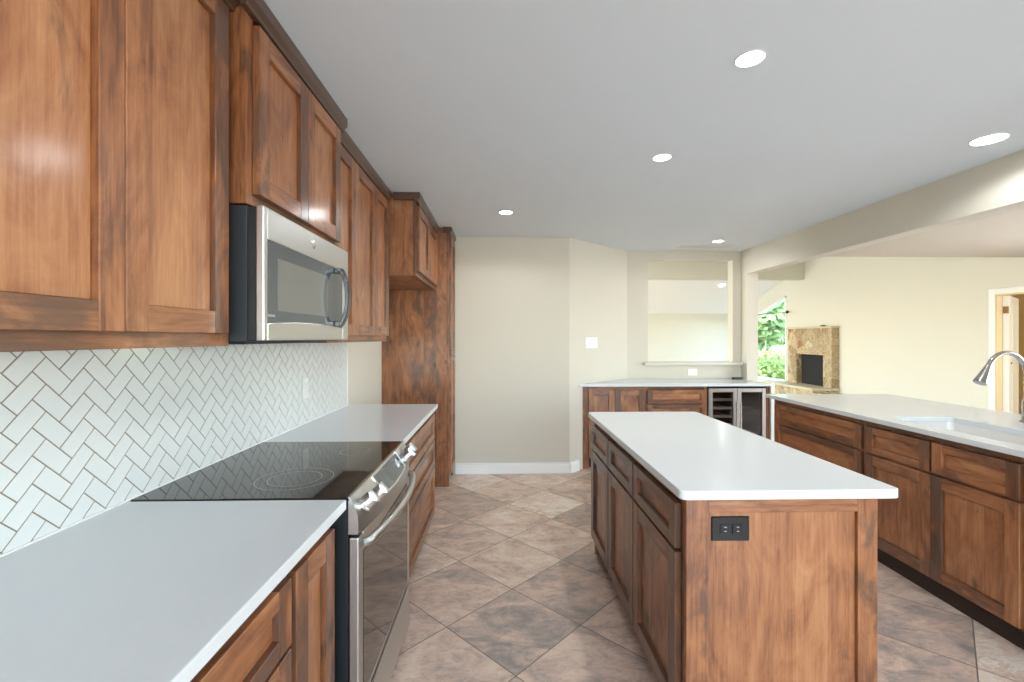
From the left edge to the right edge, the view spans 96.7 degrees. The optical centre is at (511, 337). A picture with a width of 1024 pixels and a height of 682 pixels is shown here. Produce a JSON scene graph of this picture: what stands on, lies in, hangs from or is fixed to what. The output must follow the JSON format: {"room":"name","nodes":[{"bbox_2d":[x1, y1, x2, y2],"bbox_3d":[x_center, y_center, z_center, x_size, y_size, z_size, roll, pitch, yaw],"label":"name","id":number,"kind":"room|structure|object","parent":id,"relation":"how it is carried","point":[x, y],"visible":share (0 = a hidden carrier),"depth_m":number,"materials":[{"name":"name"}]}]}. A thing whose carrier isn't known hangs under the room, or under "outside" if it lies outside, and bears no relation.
{"room":"kitchen","nodes":[
{"label":"kitchen","id":0,"kind":"room"},
{"bbox_2d":[128,341,381,501],"bbox_3d":[-1.200,0.180,0.821,0.120,2.440,7.940,0,0,-1],"label":"wall","id":1,"kind":"structure","parent":0,"point":[364,358],"depth_m":3.76,"materials":[{"name":"beige paint"}]},
{"bbox_2d":[0,0,239,351],"bbox_3d":[-0.972,-0.508,0.968,0.339,1.062,0.782,0,0,-1],"label":"upper cabinet","id":2,"kind":"object","parent":1,"relation":"attached to","point":[114,114],"visible":0.98,"depth_m":0.94,"materials":[{"name":"brown wood"}]},
{"bbox_2d":[0,342,347,556],"bbox_3d":[-1.156,0.255,1.740,0.012,0.462,3.135,0,0,-1],"label":"backsplash","id":3,"kind":"structure","parent":1,"relation":"attached to","point":[84,434],"depth_m":1.36,"materials":[{"name":"white tile"}]},
{"bbox_2d":[302,377,307,398],"bbox_3d":[-1.169,0.284,2.578,0.009,0.118,0.075,0,0,-1],"label":"wall outlet","id":4,"kind":"object","parent":3,"relation":"attached to","point":[304,380],"visible":1,"depth_m":2.56,"materials":[{"name":"white plastic"}]},
{"bbox_2d":[229,0,347,245],"bbox_3d":[-0.966,-0.723,1.743,0.389,0.634,0.833,0,0,-1],"label":"upper cabinet","id":5,"kind":"object","parent":1,"relation":"attached to","point":[285,127],"visible":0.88,"depth_m":1.54,"materials":[{"name":"brown wood"}]},
{"bbox_2d":[228,205,350,343],"bbox_3d":[-0.923,-0.190,1.742,0.454,0.420,0.758,0,0,-1],"label":"microwave","id":6,"kind":"object","parent":5,"relation":"attached to","point":[288,283],"visible":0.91,"depth_m":1.49,"materials":[{"name":"grey metal"}]},
{"bbox_2d":[321,130,391,342],"bbox_3d":[-1.014,-0.508,2.682,0.339,1.062,1.113,0,0,-1],"label":"upper cabinet","id":7,"kind":"object","parent":1,"relation":"attached to","point":[365,196],"visible":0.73,"depth_m":2.67,"materials":[{"name":"brown wood"}]},
{"bbox_2d":[388,192,438,289],"bbox_3d":[-0.939,-0.745,3.743,0.540,0.590,1.018,0,0,-1],"label":"upper cabinet","id":8,"kind":"object","parent":1,"relation":"attached to","point":[413,229],"visible":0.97,"depth_m":3.28,"materials":[{"name":"brown wood"}]},
{"bbox_2d":[450,237,569,473],"bbox_3d":[-0.320,0.180,4.754,1.830,2.440,0.120,0,0,-1],"label":"wall","id":9,"kind":"structure","parent":0,"point":[512,294],"depth_m":4.70,"materials":[{"name":"beige paint"}]},
{"bbox_2d":[455,462,569,473],"bbox_3d":[0.007,1.344,4.693,1.180,0.112,0.016,0,0,-1],"label":"baseboard","id":10,"kind":"structure","parent":9,"relation":"attached to","point":[550,467],"depth_m":4.69,"materials":[{"name":"white paint"}]},
{"bbox_2d":[570,238,626,469],"bbox_3d":[0.984,0.180,5.135,1.139,2.440,0.090,0,0,-43],"label":"wall","id":11,"kind":"structure","parent":0,"point":[598,273],"depth_m":5.00,"materials":[{"name":"beige paint"}]},
{"bbox_2d":[570,460,579,472],"bbox_3d":[0.657,1.344,4.760,0.149,0.112,0.016,0,0,-43],"label":"baseboard","id":12,"kind":"structure","parent":11,"relation":"attached to","point":[575,465],"depth_m":4.75,"materials":[{"name":"white paint"}]},
{"bbox_2d":[586,338,596,347],"bbox_3d":[0.861,0.055,4.952,0.177,0.099,0.011,0,0,-43],"label":"light switch","id":13,"kind":"object","parent":11,"relation":"attached to","point":[590,342],"visible":1,"depth_m":4.95,"materials":[{"name":"white plastic"}]},
{"bbox_2d":[264,0,1023,256],"bbox_3d":[2.660,-1.073,1.265,7.860,0.135,8.640,0,0,-1],"label":"ceiling","id":14,"kind":"structure","parent":0,"point":[556,115],"depth_m":2.06,"materials":[{"name":"paint"}]},
{"bbox_2d":[499,210,512,214],"bbox_3d":[-0.050,-1.037,3.756,0.114,0.006,0.114,0,0,-1],"label":"recessed light","id":15,"kind":"object","parent":14,"relation":"in","point":[505,212],"visible":1,"depth_m":3.76,"materials":[{"name":"white paint"}]},
{"bbox_2d":[500,211,511,213],"bbox_3d":[-0.050,-1.038,3.756,0.103,0.002,0.103,0,0,-1],"label":"diffuser","id":16,"kind":"object","parent":15,"relation":"attached to","point":[501,212],"depth_m":3.76,"materials":[{"name":"white"}]},
{"bbox_2d":[653,153,671,160],"bbox_3d":[0.862,-1.037,2.615,0.103,0.006,0.103,0,0,-1],"label":"recessed light","id":17,"kind":"object","parent":14,"relation":"in","point":[660,157],"visible":1,"depth_m":2.61,"materials":[{"name":"white paint"}]},
{"bbox_2d":[654,155,670,160],"bbox_3d":[0.862,-1.038,2.615,0.093,0.002,0.093,0,0,-1],"label":"diffuser","id":18,"kind":"object","parent":17,"relation":"attached to","point":[657,157],"depth_m":2.61,"materials":[{"name":"white"}]},
{"bbox_2d":[671,245,737,248],"bbox_3d":[2.185,-1.038,5.184,0.680,0.004,0.230,0,0,-1],"label":"ceiling vent","id":19,"kind":"object","parent":14,"relation":"in","point":[677,246],"visible":1,"depth_m":5.16,"materials":[{"name":"white paint"}]},
{"bbox_2d":[735,49,765,66],"bbox_3d":[0.884,-1.037,1.690,0.103,0.006,0.103,0,0,-1],"label":"recessed light","id":20,"kind":"object","parent":14,"relation":"in","point":[749,58],"visible":1,"depth_m":1.69,"materials":[{"name":"white paint"}]},
{"bbox_2d":[968,132,1010,145],"bbox_3d":[2.493,-1.037,2.378,0.154,0.006,0.154,0,0,-1],"label":"recessed light","id":21,"kind":"object","parent":14,"relation":"in","point":[991,138],"visible":1,"depth_m":2.38,"materials":[{"name":"white paint"}]},
{"bbox_2d":[627,251,740,378],"bbox_3d":[2.120,0.180,5.513,1.494,2.440,0.120,0,0,-1],"label":"wall","id":22,"kind":"structure","parent":0,"point":[637,261],"depth_m":5.45,"materials":[{"name":"beige paint"}]},
{"bbox_2d":[688,369,696,374],"bbox_3d":[2.161,0.410,5.449,0.115,0.078,0.009,0,0,-1],"label":"wall outlet","id":23,"kind":"object","parent":22,"relation":"attached to","point":[690,371],"visible":1,"depth_m":5.45,"materials":[{"name":"white plastic"}]},
{"bbox_2d":[643,362,742,364],"bbox_3d":[2.157,0.306,5.421,1.182,0.036,0.065,0,0,-1],"label":"sill","id":24,"kind":"structure","parent":22,"relation":"attached to","point":[644,363],"depth_m":5.39,"materials":[{"name":"beige paint"}]},
{"bbox_2d":[648,314,727,361],"bbox_3d":[1.411,0.250,12.398,9.820,2.300,0.120,0,0,-1],"label":"wall","id":25,"kind":"structure","parent":0,"point":[671,337],"depth_m":12.42,"materials":[{"name":"beige paint"}]},
{"bbox_2d":[390,467,1023,681],"bbox_3d":[2.487,1.450,4.712,12.000,0.100,15.700,0,0,-1],"label":"floor","id":26,"kind":"structure","parent":0,"point":[508,582],"depth_m":2.33,"materials":[{"name":"tile"}]},
{"bbox_2d":[190,578,291,681],"bbox_3d":[-0.818,0.958,0.668,0.634,0.884,0.776,0,0,-1],"label":"base cabinet","id":27,"kind":"object","parent":26,"relation":"on","point":[259,650],"visible":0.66,"depth_m":0.93,"materials":[{"name":"brown wood"}]},
{"bbox_2d":[0,500,345,681],"bbox_3d":[-0.808,0.501,0.811,0.647,0.030,1.101,0,0,-1],"label":"countertop","id":28,"kind":"structure","parent":27,"relation":"on","point":[152,591],"depth_m":0.90,"materials":[{"name":"white stone"}]},
{"bbox_2d":[130,441,416,681],"bbox_3d":[-0.776,0.938,1.747,0.750,0.923,0.758,0,0,-1],"label":"range","id":29,"kind":"object","parent":26,"relation":"on","point":[372,586],"visible":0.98,"depth_m":1.57,"materials":[{"name":"silver metal"}]},
{"bbox_2d":[130,441,403,501],"bbox_3d":[-0.823,0.487,1.746,0.654,0.014,0.758,0,0,-1],"label":"cooktop","id":30,"kind":"object","parent":29,"relation":"in","point":[264,471],"depth_m":1.61,"materials":[{"name":"black glass"}]},
{"bbox_2d":[284,528,334,681],"bbox_3d":[-0.831,0.958,1.198,0.634,0.884,0.280,0,0,-1],"label":"base cabinet","id":31,"kind":"object","parent":26,"relation":"on","point":[312,646],"visible":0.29,"depth_m":1.22,"materials":[{"name":"brown wood"}]},
{"bbox_2d":[382,227,455,486],"bbox_3d":[-0.884,0.180,4.457,0.684,2.440,0.430,0,0,-1],"label":"panel","id":32,"kind":"object","parent":26,"relation":"on","point":[418,352],"visible":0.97,"depth_m":4.28,"materials":[{"name":"brown wood"}]},
{"bbox_2d":[405,414,434,577],"bbox_3d":[-0.868,0.958,2.736,0.634,0.884,1.192,0,0,-1],"label":"base cabinet","id":33,"kind":"object","parent":26,"relation":"on","point":[422,499],"visible":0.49,"depth_m":2.83,"materials":[{"name":"brown wood"}]},
{"bbox_2d":[265,404,437,443],"bbox_3d":[-0.855,0.501,2.736,0.647,0.030,1.214,0,0,-1],"label":"countertop","id":34,"kind":"structure","parent":33,"relation":"on","point":[352,422],"depth_m":2.56,"materials":[{"name":"white stone"}]},
{"bbox_2d":[583,387,644,468],"bbox_3d":[1.081,0.958,5.130,0.682,0.884,0.568,0,0,-1],"label":"base cabinet","id":35,"kind":"object","parent":26,"relation":"on","point":[595,399],"visible":0.39,"depth_m":4.86,"materials":[{"name":"brown wood"}]},
{"bbox_2d":[645,386,706,415],"bbox_3d":[1.757,0.958,5.144,0.666,0.884,0.564,0,0,-1],"label":"base cabinet","id":36,"kind":"object","parent":26,"relation":"on","point":[690,398],"visible":0.35,"depth_m":4.87,"materials":[{"name":"brown wood"}]},
{"bbox_2d":[579,379,770,386],"bbox_3d":[1.731,0.501,5.136,2.063,0.030,0.602,0,0,-1],"label":"countertop","id":37,"kind":"structure","parent":36,"relation":"on","point":[623,382],"depth_m":4.86,"materials":[{"name":"white stone"}]},
{"bbox_2d":[732,377,742,379],"bbox_3d":[2.644,0.473,5.335,0.130,0.026,0.040,0,0,-7],"label":"remote control","id":38,"kind":"object","parent":37,"relation":"on","point":[733,378],"visible":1,"depth_m":5.32,"materials":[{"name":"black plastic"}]},
{"bbox_2d":[591,422,876,681],"bbox_3d":[0.854,0.958,2.225,0.650,0.884,1.487,0,0,-1],"label":"kitchen island","id":39,"kind":"object","parent":26,"relation":"on","point":[777,590],"visible":0.85,"depth_m":1.50,"materials":[{"name":"brown wood"}]},
{"bbox_2d":[720,524,729,533],"bbox_3d":[0.693,0.623,1.484,0.033,0.033,0.004,0,0,-1],"label":"socket","id":40,"kind":"object","parent":39,"relation":"attached to","point":[724,528],"depth_m":1.48,"materials":[{"name":"black plastic"}]},
{"bbox_2d":[711,516,748,540],"bbox_3d":[0.714,0.623,1.488,0.126,0.080,0.006,0,0,-1],"label":"outlet","id":41,"kind":"object","parent":39,"relation":"attached to","point":[723,528],"depth_m":1.48,"materials":[{"name":"black plastic"}]},
{"bbox_2d":[732,524,741,533],"bbox_3d":[0.734,0.623,1.485,0.033,0.033,0.004,0,0,-1],"label":"socket","id":42,"kind":"object","parent":39,"relation":"attached to","point":[736,528],"depth_m":1.48,"materials":[{"name":"black plastic"}]},
{"bbox_2d":[589,412,897,499],"bbox_3d":[0.876,0.501,2.226,0.717,0.030,1.548,0,0,-1],"label":"island countertop","id":43,"kind":"structure","parent":39,"relation":"on","point":[695,455],"depth_m":1.78,"materials":[{"name":"white stone"}]},
{"bbox_2d":[707,386,765,437],"bbox_3d":[2.410,0.969,5.130,0.630,0.862,0.590,0,0,-1],"label":"wine cooler","id":44,"kind":"object","parent":26,"relation":"on","point":[742,407],"visible":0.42,"depth_m":4.98,"materials":[{"name":"silver metal"}]},
{"bbox_2d":[713,411,731,417],"bbox_3d":[2.253,0.845,5.128,0.249,0.028,0.446,0,0,-1],"label":"shelf","id":45,"kind":"object","parent":44,"relation":"attached to","point":[718,414],"depth_m":5.01,"materials":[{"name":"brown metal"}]},
{"bbox_2d":[713,403,731,408],"bbox_3d":[2.253,0.755,5.128,0.249,0.028,0.446,0,0,-1],"label":"shelf","id":46,"kind":"object","parent":44,"relation":"attached to","point":[718,405],"depth_m":4.98,"materials":[{"name":"brown wood"}]},
{"bbox_2d":[713,395,731,400],"bbox_3d":[2.253,0.665,5.128,0.249,0.028,0.446,0,0,-1],"label":"shelf","id":47,"kind":"object","parent":44,"relation":"attached to","point":[715,397],"depth_m":4.94,"materials":[{"name":"brown wood"}]},
{"bbox_2d":[755,386,769,439],"bbox_3d":[2.746,0.958,5.099,0.034,0.884,0.421,0,0,-1],"label":"stile","id":48,"kind":"object","parent":26,"relation":"on","point":[766,387],"visible":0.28,"depth_m":4.89,"materials":[{"name":"brown wood"}]},
{"bbox_2d":[763,326,839,393],"bbox_3d":[5.996,0.585,9.525,0.549,1.630,1.625,0,0,-1],"label":"fireplace","id":49,"kind":"object","parent":26,"relation":"on","point":[813,352],"visible":0.91,"depth_m":9.29,"materials":[{"name":"stone"}]},
{"bbox_2d":[774,399,865,474],"bbox_3d":[2.540,0.958,3.401,0.624,0.884,1.016,0,0,0],"label":"base cabinet","id":50,"kind":"object","parent":26,"relation":"on","point":[837,439],"visible":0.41,"depth_m":3.29,"materials":[{"name":"brown wood"}]},
{"bbox_2d":[766,394,1023,457],"bbox_3d":[2.724,0.501,2.513,1.050,0.030,2.880,0,0,0],"label":"countertop","id":51,"kind":"structure","parent":50,"relation":"on","point":[900,412],"depth_m":2.89,"materials":[{"name":"white stone"}]},
{"bbox_2d":[892,422,1023,463],"bbox_3d":[2.505,0.609,2.425,0.432,0.184,0.787,0,0,0],"label":"sink","id":52,"kind":"object","parent":51,"relation":"in","point":[972,430],"visible":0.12,"depth_m":2.61,"materials":[{"name":"white"}]},
{"bbox_2d":[973,351,1023,422],"bbox_3d":[2.808,0.279,2.577,0.365,0.413,0.133,0,0,-1],"label":"faucet","id":53,"kind":"object","parent":51,"relation":"on","point":[982,378],"visible":1,"depth_m":2.59,"materials":[{"name":"silver metal"}]},
{"bbox_2d":[865,421,1023,649],"bbox_3d":[2.538,0.958,2.430,0.624,0.884,0.923,0,0,0],"label":"base cabinet","id":54,"kind":"object","parent":26,"relation":"on","point":[954,527],"visible":0.85,"depth_m":2.30,"materials":[{"name":"brown wood"}]},
{"bbox_2d":[648,280,781,313],"bbox_3d":[1.442,-1.126,11.088,9.820,0.928,2.500,0,0,-1],"label":"ceiling","id":55,"kind":"structure","parent":0,"point":[664,296],"depth_m":11.25,"materials":[{"name":"paint"}]},
{"bbox_2d":[741,273,757,380],"bbox_3d":[2.815,0.322,5.401,0.130,2.157,0.138,0,0,-1],"label":"wall","id":56,"kind":"structure","parent":0,"point":[749,281],"depth_m":5.33,"materials":[{"name":"beige paint"}]},
{"bbox_2d":[770,384,774,440],"bbox_3d":[2.787,0.947,5.098,0.040,0.906,0.458,0,0,-1],"label":"trim","id":57,"kind":"structure","parent":56,"relation":"attached to","point":[772,387],"depth_m":4.87,"materials":[{"name":"white paint"}]},
{"bbox_2d":[741,149,1023,274],"bbox_3d":[2.917,-0.898,1.211,0.130,0.283,8.520,0,0,-1],"label":"header","id":58,"kind":"object","parent":56,"relation":"attached to","point":[995,186],"visible":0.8,"depth_m":3.23,"materials":[{"name":"beige paint"}]},
{"bbox_2d":[758,257,1023,409],"bbox_3d":[6.447,-0.300,4.747,0.120,3.400,15.420,0,0,-1],"label":"wall","id":59,"kind":"structure","parent":0,"point":[912,327],"depth_m":7.26,"materials":[{"name":"beige paint"}]},
{"bbox_2d":[758,295,786,380],"bbox_3d":[6.265,0.025,11.255,0.130,1.990,1.800,0,0,-1],"label":"window","id":60,"kind":"structure","parent":59,"relation":"in","point":[783,299],"depth_m":10.47,"materials":[{"name":"white paint"}]},
{"bbox_2d":[989,286,1023,410],"bbox_3d":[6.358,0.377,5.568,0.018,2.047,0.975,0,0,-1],"label":"door frame","id":61,"kind":"structure","parent":59,"relation":"in","point":[992,292],"depth_m":6.00,"materials":[{"name":"white paint"}]},
{"bbox_2d":[1003,296,1018,413],"bbox_3d":[6.783,0.418,6.178,0.841,1.940,0.074,0,0,-36],"label":"door","id":62,"kind":"structure","parent":59,"relation":"in","point":[1010,304],"depth_m":5.96,"materials":[{"name":"white paint"}]},
{"bbox_2d":[1006,294,1023,413],"bbox_3d":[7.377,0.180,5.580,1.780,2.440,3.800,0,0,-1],"label":"door frame","id":63,"kind":"structure","parent":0,"point":[1020,297],"depth_m":7.26,"materials":[{"name":"brown paint"}]},
{"label":"outside","id":64,"kind":"structure","parent":0,"visible":0},
{"bbox_3d":[22.540,1.700,33.805,33.300,0.100,53.500,0,0,-1],"label":"lawn","id":65,"kind":"structure","parent":64,"visible":0},
{"bbox_2d":[758,304,784,350],"bbox_3d":[10.437,-0.419,21.237,4.766,4.153,4.834,0,0,13],"label":"tree","id":66,"kind":"object","parent":65,"relation":"on","point":[771,327],"visible":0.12,"depth_m":19.66,"materials":[{"name":"green plant"}]},
{"bbox_2d":[758,346,784,379],"bbox_3d":[7.425,0.999,13.077,1.899,1.537,1.909,0,0,-1],"label":"shrub","id":67,"kind":"object","parent":65,"relation":"on","point":[772,365],"visible":0.34,"depth_m":12.65,"materials":[{"name":"green plant"}]},
{"bbox_2d":[766,301,784,352],"bbox_3d":[15.163,-0.912,26.844,6.471,5.136,6.872,0,0,-1],"label":"tree","id":68,"kind":"object","parent":65,"relation":"on","point":[783,341],"visible":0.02,"depth_m":26.16,"materials":[{"name":"green plant"}]},
{"bbox_3d":[1.527,-1.435,7.599,9.820,0.860,4.080,0,0,-1],"label":"vault","id":69,"kind":"object","parent":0,"visible":0},
{"bbox_2d":[648,262,803,280],"bbox_3d":[1.415,-1.597,9.737,9.700,0.685,0.200,0,0,-1],"label":"ceiling beam","id":70,"kind":"structure","parent":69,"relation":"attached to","point":[656,270],"depth_m":9.71,"materials":[{"name":"beige paint"}]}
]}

